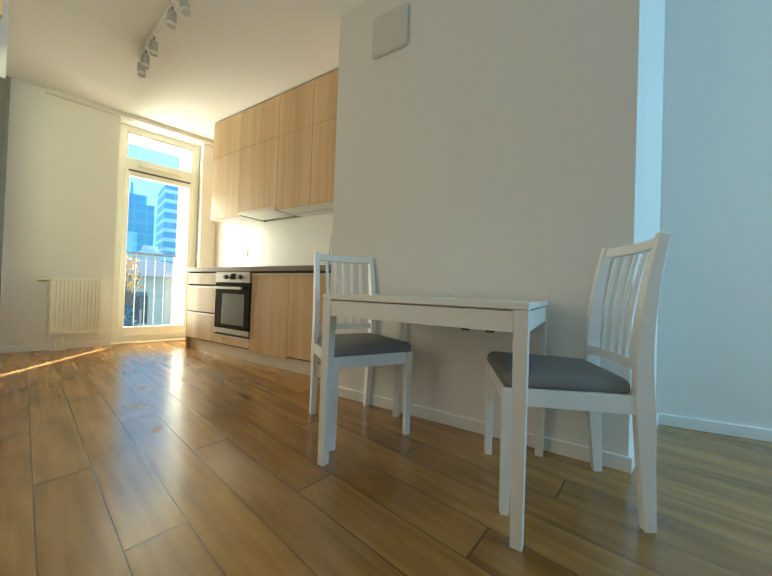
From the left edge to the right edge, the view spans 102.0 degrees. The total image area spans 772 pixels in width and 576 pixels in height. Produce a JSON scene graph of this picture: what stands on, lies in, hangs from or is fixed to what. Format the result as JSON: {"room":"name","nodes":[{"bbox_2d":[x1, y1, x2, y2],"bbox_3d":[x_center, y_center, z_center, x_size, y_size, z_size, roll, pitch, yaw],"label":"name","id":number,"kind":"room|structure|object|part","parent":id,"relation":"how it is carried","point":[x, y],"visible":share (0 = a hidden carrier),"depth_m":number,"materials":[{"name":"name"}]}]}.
{"room":"dining room","nodes":[
{"label":"dining room","id":0,"kind":"room"},
{"bbox_2d":[0,0,3,19],"bbox_3d":[-2.201,-1.774,1.260,0.050,0.724,0.850,2,-1,32],"label":"trim","id":1,"kind":"structure","parent":0,"point":[1,1],"depth_m":1.60,"materials":[{"name":"brown wood"}]},
{"bbox_2d":[0,0,8,77],"bbox_3d":[-2.999,-0.745,0.970,0.120,2.846,2.278,2,-1,32],"label":"wall","id":2,"kind":"structure","parent":0,"point":[4,20],"depth_m":1.91,"materials":[{"name":"white paint"}]},
{"bbox_2d":[0,76,10,293],"bbox_3d":[-2.568,-0.299,1.520,0.056,1.987,0.891,2,-1,32],"label":"door","id":3,"kind":"structure","parent":2,"relation":"in","point":[5,83],"depth_m":1.88,"materials":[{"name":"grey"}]},
{"bbox_2d":[0,78,215,346],"bbox_3d":[-4.261,-0.763,3.138,4.520,2.846,0.476,3,-1,-44],"label":"wall","id":4,"kind":"structure","parent":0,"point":[60,212],"depth_m":3.48,"materials":[{"name":"white paint"}]},
{"bbox_2d":[0,340,110,353],"bbox_3d":[-4.502,0.613,2.675,3.223,0.068,0.014,3,-1,-44],"label":"baseboard","id":5,"kind":"structure","parent":4,"relation":"attached to","point":[41,347],"depth_m":3.44,"materials":[{"name":"white paint"}]},
{"bbox_2d":[37,277,101,350],"bbox_3d":[-3.554,0.286,3.510,0.507,0.806,0.104,3,-1,-44],"label":"radiator","id":6,"kind":"object","parent":4,"relation":"attached to","point":[75,303],"visible":1,"depth_m":3.49,"materials":[{"name":"white metal"}]},
{"bbox_3d":[-3.486,0.204,3.514,0.407,0.625,0.019,3,-1,-44],"label":"panel","id":7,"kind":"part","parent":6,"relation":"part of","materials":[{"name":"white metal"}]},
{"bbox_3d":[-3.060,-2.110,3.965,1.710,0.051,0.055,3,-1,-44],"label":"curtain rail","id":8,"kind":"part","parent":4,"relation":"part of","materials":[{"name":"white paint"}]},
{"bbox_2d":[111,337,184,345],"bbox_3d":[-3.137,0.703,4.230,0.902,0.018,0.370,3,-1,-44],"label":"trim","id":9,"kind":"structure","parent":4,"relation":"attached to","point":[181,338],"depth_m":4.07,"materials":[{"name":"beige wood"}]},
{"bbox_2d":[111,123,199,341],"bbox_3d":[-3.095,-0.691,4.251,0.898,2.771,0.136,3,-1,-44],"label":"door","id":10,"kind":"structure","parent":4,"relation":"attached to","point":[128,166],"depth_m":4.12,"materials":[{"name":"white plastic"}]},
{"bbox_3d":[-3.083,-0.445,4.216,0.752,2.135,0.050,3,-1,-44],"label":"sash","id":11,"kind":"part","parent":10,"relation":"part of","materials":[{"name":"white plastic"}]},
{"bbox_2d":[139,164,180,176],"bbox_3d":[-3.048,-1.592,4.232,0.470,0.048,0.040,3,-1,-44],"label":"vent","id":12,"kind":"object","parent":10,"relation":"attached to","point":[150,168],"depth_m":4.23,"materials":[{"name":"white plastic"}]},
{"bbox_2d":[173,151,190,324],"bbox_3d":[-3.129,-0.712,5.016,0.288,2.905,0.680,3,-1,-44],"label":"wall","id":13,"kind":"structure","parent":0,"point":[185,158],"depth_m":4.88,"materials":[{"name":"white paint"}]},
{"bbox_2d":[128,135,183,156],"bbox_3d":[-3.584,-2.269,4.550,1.850,0.165,0.680,3,-1,-44],"label":"trim","id":14,"kind":"structure","parent":13,"relation":"attached to","point":[134,140],"depth_m":4.81,"materials":[{"name":"white"}]},
{"bbox_2d":[6,0,367,140],"bbox_3d":[-0.198,-2.148,1.012,10.195,0.150,5.400,2,-1,32],"label":"ceiling","id":15,"kind":"structure","parent":0,"point":[228,58],"depth_m":2.79,"materials":[{"name":"white paint"}]},
{"bbox_2d":[138,0,178,56],"bbox_3d":[-1.484,-2.091,2.227,1.956,0.022,0.036,1,-1,40],"label":"ceiling track","id":16,"kind":"object","parent":15,"relation":"attached to","point":[163,18],"visible":0.51,"depth_m":2.48,"materials":[{"name":"white plastic"}]},
{"bbox_2d":[137,54,145,77],"bbox_3d":[-2.211,-2.005,2.823,0.088,0.186,0.060,1,-1,40],"label":"track spotlight","id":17,"kind":"object","parent":16,"relation":"hanging from","point":[141,72],"visible":0.7,"depth_m":2.80,"materials":[{"name":"white plastic"}]},
{"bbox_2d":[141,46,149,68],"bbox_3d":[-2.109,-2.017,2.740,0.081,0.157,0.060,1,-1,40],"label":"track spotlight","id":18,"kind":"object","parent":16,"relation":"attached to","point":[145,58],"visible":0.98,"depth_m":2.72,"materials":[{"name":"white plastic"}]},
{"bbox_2d":[149,32,157,56],"bbox_3d":[-1.924,-2.013,2.587,0.080,0.156,0.060,1,-1,40],"label":"track spotlight","id":19,"kind":"object","parent":16,"relation":"hanging from","point":[153,45],"visible":1,"depth_m":2.57,"materials":[{"name":"white plastic"}]},
{"bbox_2d":[166,1,176,28],"bbox_3d":[-1.573,-2.005,2.297,0.080,0.156,0.060,1,-1,40],"label":"track spotlight","id":20,"kind":"object","parent":16,"relation":"hanging from","point":[171,22],"visible":1,"depth_m":2.28,"materials":[{"name":"white plastic"}]},
{"bbox_2d":[179,0,190,16],"bbox_3d":[-1.419,-1.999,2.196,0.101,0.158,0.064,2,-1,20],"label":"track spotlight","id":21,"kind":"object","parent":16,"relation":"attached to","point":[184,4],"visible":1,"depth_m":2.18,"materials":[{"name":"white plastic"}]},
{"bbox_2d":[214,216,299,266],"bbox_3d":[-0.386,-0.629,3.349,5.050,2.846,0.130,2,-1,32],"label":"wall","id":22,"kind":"structure","parent":0,"point":[226,235],"depth_m":4.42,"materials":[{"name":"white paint"}]},
{"bbox_2d":[211,112,265,225],"bbox_3d":[-1.862,-1.466,3.982,0.602,1.235,0.379,2,-1,32],"label":"upper cabinet","id":23,"kind":"object","parent":22,"relation":"attached to","point":[227,132],"visible":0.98,"depth_m":3.81,"materials":[{"name":"brown wood"}]},
{"bbox_3d":[-1.956,-1.242,3.821,0.579,0.776,0.019,2,-1,32],"label":"door","id":24,"kind":"part","parent":23,"relation":"part of","materials":[{"name":"brown wood"}]},
{"bbox_3d":[-1.935,-1.857,3.828,0.579,0.446,0.019,2,-1,32],"label":"door","id":25,"kind":"part","parent":23,"relation":"part of","materials":[{"name":"brown wood"}]},
{"bbox_3d":[-1.870,-0.849,3.977,0.582,0.003,0.358,2,-1,32],"label":"panel","id":26,"kind":"part","parent":23,"relation":"part of","materials":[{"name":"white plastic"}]},
{"bbox_2d":[239,95,279,211],"bbox_3d":[-1.326,-1.470,3.653,0.651,1.198,0.379,2,-1,32],"label":"upper cabinet","id":27,"kind":"object","parent":22,"relation":"attached to","point":[260,124],"visible":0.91,"depth_m":3.48,"materials":[{"name":"brown wood"}]},
{"bbox_3d":[-1.427,-1.246,3.497,0.648,0.739,0.019,2,-1,32],"label":"door","id":28,"kind":"part","parent":27,"relation":"part of","materials":[{"name":"brown wood"}]},
{"bbox_3d":[-1.407,-1.842,3.503,0.648,0.446,0.019,2,-1,32],"label":"door","id":29,"kind":"part","parent":27,"relation":"part of","materials":[{"name":"brown wood"}]},
{"bbox_2d":[239,206,295,220],"bbox_3d":[-1.354,-0.854,3.634,0.645,0.034,0.359,2,-1,32],"label":"hood","id":30,"kind":"object","parent":27,"relation":"attached to","point":[270,213],"visible":0.93,"depth_m":3.59,"materials":[{"name":"silver metal"}]},
{"bbox_2d":[237,213,332,266],"bbox_3d":[-1.003,-0.511,3.634,2.366,0.623,0.022,2,-1,32],"label":"backsplash","id":31,"kind":"structure","parent":22,"relation":"attached to","point":[292,241],"depth_m":3.74,"materials":[{"name":"white"}]},
{"bbox_2d":[238,250,247,256],"bbox_3d":[-1.897,-0.458,4.158,0.200,0.085,0.016,2,-1,32],"label":"wall socket","id":32,"kind":"object","parent":31,"relation":"attached to","point":[242,253],"visible":1,"depth_m":4.15,"materials":[{"name":"white plastic"}]},
{"bbox_2d":[276,80,332,216],"bbox_3d":[-0.836,-1.438,3.352,0.493,1.235,0.379,2,-1,32],"label":"upper cabinet","id":33,"kind":"object","parent":22,"relation":"attached to","point":[297,104],"visible":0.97,"depth_m":3.19,"materials":[{"name":"brown wood"}]},
{"bbox_3d":[-0.938,-1.215,3.196,0.490,0.776,0.019,2,-1,32],"label":"door","id":34,"kind":"part","parent":33,"relation":"part of","materials":[{"name":"brown wood"}]},
{"bbox_3d":[-0.917,-1.829,3.203,0.490,0.446,0.019,2,-1,32],"label":"door","id":35,"kind":"part","parent":33,"relation":"part of","materials":[{"name":"brown wood"}]},
{"bbox_3d":[-0.853,-0.822,3.353,0.493,0.003,0.358,2,-1,32],"label":"panel","id":36,"kind":"part","parent":33,"relation":"part of","materials":[{"name":"white plastic"}]},
{"bbox_2d":[310,69,337,211],"bbox_3d":[-0.341,-1.425,3.047,0.664,1.235,0.379,2,-1,32],"label":"upper cabinet","id":37,"kind":"object","parent":22,"relation":"attached to","point":[326,86],"visible":0.42,"depth_m":2.98,"materials":[{"name":"brown wood"}]},
{"bbox_2d":[296,208,332,214],"bbox_3d":[-0.543,-0.811,3.190,1.100,0.008,0.025,2,-1,32],"label":"light","id":38,"kind":"object","parent":37,"relation":"attached to","point":[330,208],"visible":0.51,"depth_m":3.32,"materials":[{"name":"silver metal"}]},
{"bbox_3d":[-0.357,-0.809,3.048,0.664,0.003,0.358,2,-1,32],"label":"panel","id":39,"kind":"part","parent":37,"relation":"part of","materials":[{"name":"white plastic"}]},
{"bbox_3d":[-0.443,-1.201,2.891,0.662,0.776,0.019,2,-1,32],"label":"door","id":40,"kind":"part","parent":37,"relation":"part of","materials":[{"name":"brown wood"}]},
{"bbox_3d":[-0.422,-1.816,2.898,0.662,0.446,0.019,2,-1,32],"label":"door","id":41,"kind":"part","parent":37,"relation":"part of","materials":[{"name":"brown wood"}]},
{"bbox_2d":[0,340,771,575],"bbox_3d":[-0.357,0.830,1.014,10.331,0.120,5.400,2,-1,32],"label":"floor","id":42,"kind":"structure","parent":0,"point":[170,458],"depth_m":1.21,"materials":[{"name":"brown wood"}]},
{"bbox_2d":[185,272,217,347],"bbox_3d":[-2.016,0.282,3.895,0.615,0.928,0.591,2,-1,32],"label":"base cabinet","id":43,"kind":"object","parent":42,"relation":"on","point":[200,312],"visible":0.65,"depth_m":3.64,"materials":[{"name":"brown wood"}]},
{"bbox_3d":[-2.271,0.275,4.051,0.016,0.928,0.586,2,-1,32],"label":"panel","id":44,"kind":"part","parent":43,"relation":"part of","materials":[{"name":"brown wood"}]},
{"bbox_3d":[-2.161,0.449,3.645,0.592,0.288,0.019,2,-1,32],"label":"drawer","id":45,"kind":"part","parent":43,"relation":"part of","materials":[{"name":"brown wood"}]},
{"bbox_3d":[-2.150,0.133,3.649,0.592,0.280,0.019,2,-1,32],"label":"drawer","id":46,"kind":"part","parent":43,"relation":"part of","materials":[{"name":"brown wood"}]},
{"bbox_3d":[-2.142,-0.101,3.651,0.592,0.108,0.019,2,-1,32],"label":"drawer","id":47,"kind":"part","parent":43,"relation":"part of","materials":[{"name":"brown wood"}]},
{"bbox_2d":[214,272,253,349],"bbox_3d":[-1.482,0.231,3.569,0.624,0.798,0.591,2,-1,32],"label":"base cabinet","id":48,"kind":"object","parent":42,"relation":"on","point":[243,342],"visible":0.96,"depth_m":3.32,"materials":[{"name":"brown"}]},
{"bbox_3d":[-1.643,0.569,3.324,0.623,0.077,0.019,2,-1,32],"label":"panel","id":49,"kind":"part","parent":48,"relation":"part of","materials":[{"name":"brown wood"}]},
{"bbox_2d":[214,272,252,336],"bbox_3d":[-1.646,0.159,3.305,0.612,0.662,0.077,2,-1,32],"label":"oven","id":50,"kind":"object","parent":48,"relation":"in","point":[232,315],"visible":1,"depth_m":3.29,"materials":[{"name":"silver metal"}]},
{"bbox_3d":[-1.656,0.000,3.300,0.475,0.026,0.050,2,-1,32],"label":"door handle","id":51,"kind":"part","parent":50,"relation":"part of","materials":[{"name":"silver metal"}]},
{"bbox_3d":[-1.644,0.464,3.322,0.612,0.052,0.029,2,-1,32],"label":"trim","id":52,"kind":"part","parent":50,"relation":"part of","materials":[{"name":"silver metal"}]},
{"bbox_3d":[-1.625,-0.116,3.328,0.612,0.112,0.031,2,-1,32],"label":"control panel","id":53,"kind":"part","parent":50,"relation":"part of","materials":[{"name":"silver metal"}]},
{"bbox_2d":[190,338,320,377],"bbox_3d":[-1.355,0.696,3.199,2.454,0.129,0.015,2,-1,32],"label":"plinth","id":54,"kind":"object","parent":42,"relation":"on","point":[294,365],"visible":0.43,"depth_m":3.18,"materials":[{"name":"beige wood"}]},
{"bbox_2d":[249,271,291,358],"bbox_3d":[-0.981,0.251,3.261,0.546,0.810,0.591,2,-1,32],"label":"base cabinet","id":55,"kind":"object","parent":42,"relation":"on","point":[270,289],"visible":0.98,"depth_m":3.00,"materials":[{"name":"brown wood"}]},
{"bbox_2d":[287,271,330,363],"bbox_3d":[-0.458,0.259,2.940,0.674,0.798,0.591,2,-1,32],"label":"base cabinet","id":56,"kind":"object","parent":42,"relation":"on","point":[301,283],"visible":0.41,"depth_m":2.77,"materials":[{"name":"brown wood"}]},
{"bbox_2d":[185,265,330,271],"bbox_3d":[-1.233,-0.185,3.402,2.500,0.046,0.590,2,-1,32],"label":"countertop","id":57,"kind":"structure","parent":56,"relation":"on","point":[301,267],"depth_m":3.08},
{"bbox_2d":[323,235,331,264],"bbox_3d":[-0.533,-0.379,3.163,0.218,0.382,0.120,2,-1,32],"label":"tap","id":58,"kind":"object","parent":57,"relation":"on","point":[330,239],"visible":0.27,"depth_m":3.23,"materials":[{"name":"white metal"}]},
{"bbox_3d":[-0.508,-0.402,3.188,0.204,0.332,0.024,2,-1,32],"label":"spout","id":59,"kind":"part","parent":58,"relation":"part of","materials":[{"name":"white metal"}]},
{"bbox_2d":[309,252,412,450],"bbox_3d":[-0.179,0.285,1.832,0.456,1.002,0.545,2,-1,-28],"label":"dining chair","id":60,"kind":"object","parent":42,"relation":"on","point":[368,350],"visible":0.85,"depth_m":1.71,"materials":[{"name":"white paint"}]},
{"bbox_3d":[-0.437,0.277,1.924,0.037,1.002,0.097,2,-1,-28],"label":"post","id":61,"kind":"part","parent":60,"relation":"part of","materials":[{"name":"white paint"}]},
{"bbox_3d":[-0.341,0.362,1.705,0.020,0.062,0.390,2,-1,-25],"label":"seat rail","id":62,"kind":"part","parent":60,"relation":"part of","materials":[{"name":"white paint"}]},
{"bbox_3d":[-0.254,0.555,1.509,0.038,0.447,0.040,2,-1,-28],"label":"leg","id":63,"kind":"part","parent":60,"relation":"part of","materials":[{"name":"white paint"}]},
{"bbox_3d":[-0.277,-0.189,2.054,0.348,0.042,0.056,2,-1,-28],"label":"rail","id":64,"kind":"part","parent":60,"relation":"part of","materials":[{"name":"white paint"}]},
{"bbox_3d":[-0.264,0.244,1.998,0.350,0.037,0.036,2,-1,-28],"label":"rail","id":65,"kind":"part","parent":60,"relation":"part of","materials":[{"name":"white paint"}]},
{"bbox_2d":[318,333,410,356],"bbox_3d":[-0.153,0.307,1.782,0.456,0.058,0.431,2,-1,-28],"label":"seat cushion","id":66,"kind":"object","parent":60,"relation":"on","point":[354,344],"depth_m":1.63,"materials":[{"name":"grey fabric"}]},
{"bbox_3d":[-0.109,0.290,2.097,0.037,1.002,0.097,2,-1,-28],"label":"post","id":67,"kind":"part","parent":60,"relation":"part of","materials":[{"name":"white paint"}]},
{"bbox_3d":[-0.063,0.370,1.607,0.376,0.062,0.020,2,-1,-28],"label":"seat rail","id":68,"kind":"part","parent":60,"relation":"part of","materials":[{"name":"white paint"}]},
{"bbox_3d":[0.114,0.570,1.703,0.038,0.447,0.040,2,-1,-28],"label":"leg","id":69,"kind":"part","parent":60,"relation":"part of","materials":[{"name":"white paint"}]},
{"bbox_2d":[317,294,547,551],"bbox_3d":[0.246,0.420,1.454,0.835,0.750,0.694,2,-1,32],"label":"dining table","id":70,"kind":"object","parent":42,"relation":"on","point":[517,317],"visible":0.96,"depth_m":1.13,"materials":[{"name":"white wood"}]},
{"bbox_3d":[-0.260,0.413,1.384,0.044,0.728,0.044,2,-1,32],"label":"leg","id":71,"kind":"part","parent":70,"relation":"part of","materials":[{"name":"white wood"}]},
{"bbox_3d":[0.079,0.431,1.936,0.044,0.728,0.044,2,-1,32],"label":"leg","id":72,"kind":"part","parent":70,"relation":"part of","materials":[{"name":"white wood"}]},
{"bbox_3d":[0.412,0.431,0.971,0.044,0.728,0.044,2,-1,32],"label":"leg","id":73,"kind":"part","parent":70,"relation":"part of","materials":[{"name":"white wood"}]},
{"bbox_3d":[0.751,0.449,1.524,0.044,0.728,0.044,2,-1,32],"label":"leg","id":74,"kind":"part","parent":70,"relation":"part of","materials":[{"name":"white wood"}]},
{"bbox_2d":[484,232,671,533],"bbox_3d":[0.723,0.309,1.270,0.545,1.002,0.456,2,-1,11],"label":"dining chair","id":75,"kind":"object","parent":42,"relation":"on","point":[555,382],"visible":0.98,"depth_m":1.09,"materials":[{"name":"white paint"}]},
{"bbox_3d":[0.504,0.581,1.519,0.040,0.447,0.038,2,-1,11],"label":"leg","id":76,"kind":"part","parent":75,"relation":"part of","materials":[{"name":"white paint"}]},
{"bbox_3d":[0.471,0.385,1.317,0.020,0.062,0.376,2,-1,11],"label":"seat rail","id":77,"kind":"part","parent":75,"relation":"part of","materials":[{"name":"white paint"}]},
{"bbox_3d":[0.426,0.574,1.110,0.040,0.447,0.038,2,-1,11],"label":"leg","id":78,"kind":"part","parent":75,"relation":"part of","materials":[{"name":"white paint"}]},
{"bbox_2d":[487,351,630,393],"bbox_3d":[0.666,0.329,1.281,0.431,0.058,0.456,2,-1,11],"label":"seat cushion","id":79,"kind":"object","parent":75,"relation":"on","point":[547,374],"depth_m":1.10,"materials":[{"name":"grey fabric"}]},
{"bbox_3d":[0.646,0.388,1.080,0.389,0.062,0.040,2,-1,11],"label":"seat rail","id":80,"kind":"part","parent":75,"relation":"part of","materials":[{"name":"white paint"}]},
{"bbox_3d":[0.955,0.319,1.415,0.097,1.002,0.037,2,-1,11],"label":"post","id":81,"kind":"part","parent":75,"relation":"part of","materials":[{"name":"white paint"}]},
{"bbox_3d":[0.907,0.275,1.236,0.036,0.037,0.350,2,-1,11],"label":"rail","id":82,"kind":"part","parent":75,"relation":"part of","materials":[{"name":"white paint"}]},
{"bbox_3d":[0.979,-0.155,1.230,0.056,0.042,0.348,2,-1,11],"label":"rail","id":83,"kind":"part","parent":75,"relation":"part of","materials":[{"name":"white paint"}]},
{"bbox_3d":[0.886,0.312,1.051,0.097,1.002,0.037,2,-1,11],"label":"post","id":84,"kind":"part","parent":75,"relation":"part of","materials":[{"name":"white paint"}]},
{"bbox_2d":[330,0,664,473],"bbox_3d":[0.666,-0.607,2.156,2.015,2.846,0.803,2,-1,32],"label":"wall","id":85,"kind":"structure","parent":0,"point":[496,152],"depth_m":1.75,"materials":[{"name":"white paint"}]},
{"bbox_2d":[372,2,408,58],"bbox_3d":[0.028,-1.728,2.108,0.267,0.267,0.034,2,-1,32],"label":"air vent","id":86,"kind":"object","parent":85,"relation":"in","point":[390,29],"visible":1,"depth_m":2.09,"materials":[{"name":"white plastic"}]},
{"bbox_2d":[629,413,657,470],"bbox_3d":[1.391,0.803,1.672,0.820,0.068,0.014,3,-1,-43],"label":"baseboard","id":87,"kind":"structure","parent":85,"relation":"attached to","point":[631,455],"depth_m":1.42,"materials":[{"name":"white paint"}]},
{"bbox_2d":[656,0,771,429],"bbox_3d":[3.598,-0.517,1.234,3.999,2.846,0.120,2,-1,24],"label":"wall","id":88,"kind":"structure","parent":0,"point":[714,334],"depth_m":1.87,"materials":[{"name":"white paint"}]},
{"bbox_2d":[658,413,771,441],"bbox_3d":[3.455,0.867,1.186,3.849,0.068,0.014,2,-1,24],"label":"baseboard","id":89,"kind":"structure","parent":88,"relation":"attached to","point":[748,432],"depth_m":1.84,"materials":[{"name":"white paint"}]},
{"bbox_3d":[-3.709,0.786,4.537,1.850,0.140,0.740,3,-1,-44],"label":"floor","id":90,"kind":"structure","parent":0,"visible":0},
{"bbox_2d":[123,251,175,325],"bbox_3d":[-3.822,0.084,4.776,0.991,1.260,0.036,3,-1,-44],"label":"balcony railing","id":91,"kind":"object","parent":90,"relation":"on","point":[136,253],"visible":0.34,"depth_m":4.93,"materials":[{"name":"grey metal"}]},
{"bbox_3d":[-3.801,-0.533,4.784,0.991,0.025,0.035,3,-1,-44],"label":"rail","id":92,"kind":"part","parent":91,"relation":"part of","materials":[{"name":"grey metal"}]},
{"bbox_3d":[-3.484,0.112,5.099,0.024,1.236,0.028,3,-1,-44],"label":"post","id":93,"kind":"part","parent":91,"relation":"part of","materials":[{"name":"white metal"}]},
{"label":"outside","id":94,"kind":"structure","parent":0,"visible":0},
{"bbox_3d":[-73.074,4.811,119.800,180.000,0.300,256.000,3,-1,-44],"label":"ground","id":95,"kind":"structure","parent":94,"visible":0},
{"bbox_2d":[123,305,137,326],"bbox_3d":[-10.433,3.092,12.218,1.538,4.934,1.520,3,-1,-44],"label":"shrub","id":96,"kind":"object","parent":95,"relation":"on","point":[128,315],"visible":0.09,"depth_m":12.24,"materials":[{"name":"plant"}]},
{"bbox_2d":[124,253,143,312],"bbox_3d":[-13.594,1.847,16.151,1.635,7.296,1.608,3,-1,-44],"label":"autumn tree","id":97,"kind":"object","parent":95,"relation":"on","point":[129,266],"visible":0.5,"depth_m":16.31,"materials":[{"name":"brown plant"}]},
{"bbox_3d":[-13.506,-0.762,16.145,1.611,2.078,1.487,2,-1,-29],"label":"crown","id":98,"kind":"part","parent":97,"relation":"part of","materials":[{"name":"brown plant"}]},
{"bbox_2d":[126,182,154,259],"bbox_3d":[-82.083,-14.481,100.854,8.763,37.210,20.400,3,-1,-44],"label":"glass tower","id":99,"kind":"structure","parent":95,"relation":"on","point":[140,230],"depth_m":94.76,"materials":[{"name":"blue glass"}]},
{"bbox_3d":[-76.000,-10.758,92.913,2.761,12.000,0.400,3,-1,-44],"label":"sign panel","id":100,"kind":"part","parent":99,"relation":"part of","materials":[{"name":"blue glass"}]},
{"bbox_2d":[133,245,163,261],"bbox_3d":[-30.638,-0.005,39.937,2.352,10.380,7.200,3,-1,-44],"label":"pavilion","id":101,"kind":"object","parent":95,"relation":"on","point":[145,249],"visible":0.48,"depth_m":37.90,"materials":[{"name":"grey"}]},
{"bbox_2d":[125,259,174,325],"bbox_3d":[-18.786,1.585,24.323,4.166,7.650,9.800,3,-1,-44],"label":"block","id":102,"kind":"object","parent":95,"relation":"on","point":[138,307],"visible":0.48,"depth_m":21.19,"materials":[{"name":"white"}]},
{"bbox_2d":[153,216,156,245],"bbox_3d":[-107.214,-13.985,144.891,3.911,35.520,18.000,3,-1,-44],"label":"tower","id":103,"kind":"structure","parent":95,"relation":"on","point":[155,217],"depth_m":137.42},
{"bbox_2d":[156,185,178,264],"bbox_3d":[-86.572,-17.000,123.054,4.621,42.450,18.000,3,-1,-44],"label":"striped tower","id":104,"kind":"structure","parent":95,"relation":"on","point":[167,201],"depth_m":116.83,"materials":[{"name":"blue glass"}]}
]}

